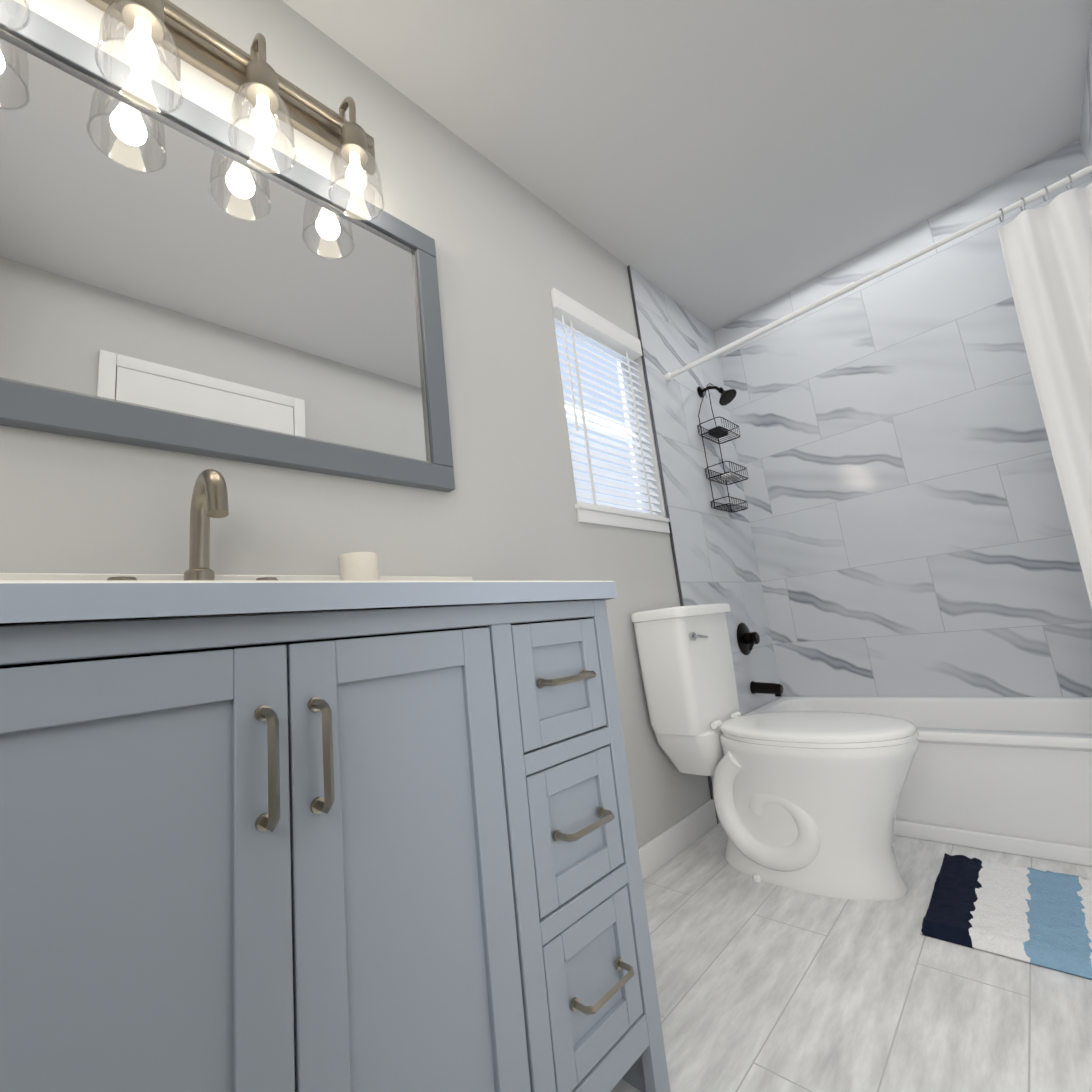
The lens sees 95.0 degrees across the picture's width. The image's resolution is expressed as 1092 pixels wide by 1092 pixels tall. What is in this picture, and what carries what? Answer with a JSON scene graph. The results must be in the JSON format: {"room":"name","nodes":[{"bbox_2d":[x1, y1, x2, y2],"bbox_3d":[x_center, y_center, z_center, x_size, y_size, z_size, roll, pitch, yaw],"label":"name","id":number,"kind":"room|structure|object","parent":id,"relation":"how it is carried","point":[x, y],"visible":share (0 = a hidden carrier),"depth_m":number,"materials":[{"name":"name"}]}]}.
{"room":"bathroom","nodes":[
{"label":"bathroom","id":0,"kind":"room"},
{"bbox_2d":[0,0,710,847],"bbox_3d":[-0.114,-0.150,1.614,0.150,2.457,3.750,-16,-14,43],"label":"wall","id":1,"kind":"structure","parent":0,"point":[510,252],"depth_m":1.44,"materials":[{"name":"paint"}]},
{"bbox_2d":[0,0,383,220],"bbox_3d":[-0.698,-1.002,1.026,0.161,0.325,0.810,-16,-14,43],"label":"sconce","id":2,"kind":"object","parent":1,"relation":"attached to","point":[260,84],"visible":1,"depth_m":1.08,"materials":[{"name":"clear glass"}]},
{"bbox_2d":[0,0,454,492],"bbox_3d":[-0.690,-0.546,0.993,0.032,0.760,1.140,-16,-14,43],"label":"mirror","id":3,"kind":"object","parent":1,"relation":"attached to","point":[184,278],"visible":1,"depth_m":0.98,"materials":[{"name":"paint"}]},
{"bbox_2d":[555,328,646,510],"bbox_3d":[0.195,-0.511,2.084,0.046,0.850,0.583,-16,-14,43],"label":"window","id":4,"kind":"structure","parent":1,"relation":"in","point":[589,355],"depth_m":2.15,"materials":[{"name":"white"}]},
{"bbox_2d":[551,288,663,517],"bbox_3d":[0.246,-0.535,2.034,0.086,0.841,0.577,-16,-14,43],"label":"window blind","id":5,"kind":"object","parent":4,"relation":"attached to","point":[574,319],"visible":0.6,"depth_m":2.01,"materials":[{"name":"white plastic"}]},
{"bbox_2d":[575,503,669,533],"bbox_3d":[0.287,-0.092,1.955,0.103,0.064,0.598,-16,-14,43],"label":"window sill","id":6,"kind":"structure","parent":1,"relation":"attached to","point":[592,514],"depth_m":1.88,"materials":[{"name":"white wood"}]},
{"bbox_2d":[638,799,716,880],"bbox_3d":[0.274,1.005,1.556,0.012,0.090,1.092,-16,-14,43],"label":"baseboard","id":7,"kind":"structure","parent":1,"relation":"attached to","point":[657,852],"depth_m":1.73,"materials":[{"name":"white wood"}]},
{"bbox_2d":[627,265,782,823],"bbox_3d":[0.836,-0.103,2.473,0.012,2.457,0.892,-16,-14,43],"label":"wall tile","id":8,"kind":"structure","parent":1,"relation":"attached to","point":[714,556],"depth_m":2.45,"materials":[{"name":"tile"}]},
{"bbox_2d":[697,386,736,405],"bbox_3d":[0.888,-0.793,2.590,0.182,0.147,0.100,-16,-14,43],"label":"shower head","id":9,"kind":"object","parent":8,"relation":"attached to","point":[727,396],"visible":1,"depth_m":2.56},
{"bbox_2d":[697,383,747,512],"bbox_3d":[0.901,-0.522,2.559,0.123,0.676,0.234,-16,-14,43],"label":"caddy","id":10,"kind":"object","parent":9,"relation":"hanging from","point":[718,432],"visible":1,"depth_m":2.53,"materials":[{"name":"black metal"}]},
{"bbox_2d":[737,623,759,654],"bbox_3d":[0.983,0.444,2.405,0.067,0.155,0.166,-16,-14,43],"label":"valve","id":11,"kind":"object","parent":8,"relation":"attached to","point":[747,639],"visible":1,"depth_m":2.39,"materials":[{"name":"black metal"}]},
{"bbox_2d":[750,681,782,696],"bbox_3d":[1.036,0.668,2.345,0.137,0.070,0.059,-16,-14,43],"label":"spout","id":12,"kind":"object","parent":8,"relation":"attached to","point":[776,689],"visible":1,"depth_m":2.33,"materials":[{"name":"black metal"}]},
{"bbox_2d":[282,0,1091,330],"bbox_3d":[0.346,-1.572,1.264,1.850,0.100,3.750,-16,-14,43],"label":"ceiling","id":13,"kind":"structure","parent":0,"point":[714,164],"depth_m":1.70,"materials":[{"name":"paint"}]},
{"bbox_2d":[611,822,1091,1091],"bbox_3d":[0.629,0.929,0.814,1.850,0.100,3.750,-16,-14,43],"label":"floor","id":14,"kind":"structure","parent":0,"point":[762,986],"depth_m":1.01,"materials":[{"name":"grey tile"}]},
{"bbox_2d":[0,573,669,1091],"bbox_3d":[-0.406,0.474,0.645,0.492,0.960,1.220,-16,-14,43],"label":"bathroom vanity","id":15,"kind":"object","parent":14,"relation":"on","point":[308,833],"visible":1,"depth_m":0.55,"materials":[{"name":"paint"}]},
{"bbox_2d":[107,469,277,579],"bbox_3d":[-0.552,-0.008,0.820,0.159,0.238,0.385,-16,-14,43],"label":"faucet","id":16,"kind":"object","parent":15,"relation":"on","point":[209,499],"visible":0.48,"depth_m":0.84,"materials":[{"name":"silver metal"}]},
{"bbox_2d":[339,552,378,580],"bbox_3d":[-0.367,0.070,0.989,0.076,0.105,0.076,-16,-14,43],"label":"cup","id":17,"kind":"object","parent":15,"relation":"on","point":[358,566],"visible":0.38,"depth_m":0.96,"materials":[{"name":"ceramic"}]},
{"bbox_2d":[631,603,918,900],"bbox_3d":[0.736,0.582,1.601,0.749,0.833,0.396,-16,-14,43],"label":"toilet","id":18,"kind":"object","parent":14,"relation":"on","point":[806,801],"visible":1,"depth_m":1.47,"materials":[{"name":"ceramic"}]},
{"bbox_2d":[745,697,1091,866],"bbox_3d":[1.551,0.782,1.821,1.524,0.338,0.712,-16,-14,43],"label":"bathtub","id":19,"kind":"object","parent":14,"relation":"on","point":[1011,775],"visible":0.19,"depth_m":1.58,"materials":[{"name":"ceramic"}]},
{"bbox_2d":[920,853,1091,979],"bbox_3d":[1.298,0.833,1.077,0.760,0.030,0.430,-16,-14,43],"label":"rug","id":20,"kind":"object","parent":14,"relation":"on","point":[1034,916],"visible":1,"depth_m":1.18,"materials":[{"name":"multicoloured fabric"}]},
{"bbox_3d":[1.744,-0.232,2.325,1.550,2.457,0.150,-16,-14,43],"label":"wall","id":21,"kind":"structure","parent":0,"visible":0},
{"bbox_2d":[714,140,1091,696],"bbox_3d":[1.688,-0.236,2.268,1.530,2.457,0.010,-16,-14,43],"label":"wall tile","id":22,"kind":"structure","parent":21,"relation":"attached to","point":[912,534],"depth_m":2.28,"materials":[{"name":"white tile"}]},
{"bbox_3d":[1.089,-0.493,0.463,0.150,2.457,3.750,-16,-14,43],"label":"wall","id":23,"kind":"structure","parent":0,"visible":0},
{"bbox_2d":[665,165,1091,380],"bbox_3d":[1.125,-0.967,1.898,1.547,0.038,0.038,-16,-14,43],"label":"curtain rod","id":24,"kind":"object","parent":23,"relation":"attached to","point":[669,376],"visible":0.9,"depth_m":1.82,"materials":[{"name":"white metal"}]},
{"bbox_2d":[998,163,1091,608],"bbox_3d":[1.594,-0.153,1.328,0.373,1.924,0.123,-16,-14,43],"label":"curtain","id":25,"kind":"object","parent":24,"relation":"hanging from","point":[1047,252],"visible":0.96,"depth_m":1.46,"materials":[{"name":"fabric"}]},
{"bbox_2d":[1079,15,1091,165],"bbox_3d":[1.924,-0.413,1.432,0.012,2.457,0.892,-16,-14,43],"label":"wall tile","id":26,"kind":"structure","parent":23,"relation":"attached to","point":[1085,137],"depth_m":1.79,"materials":[{"name":"tile"}]}
]}

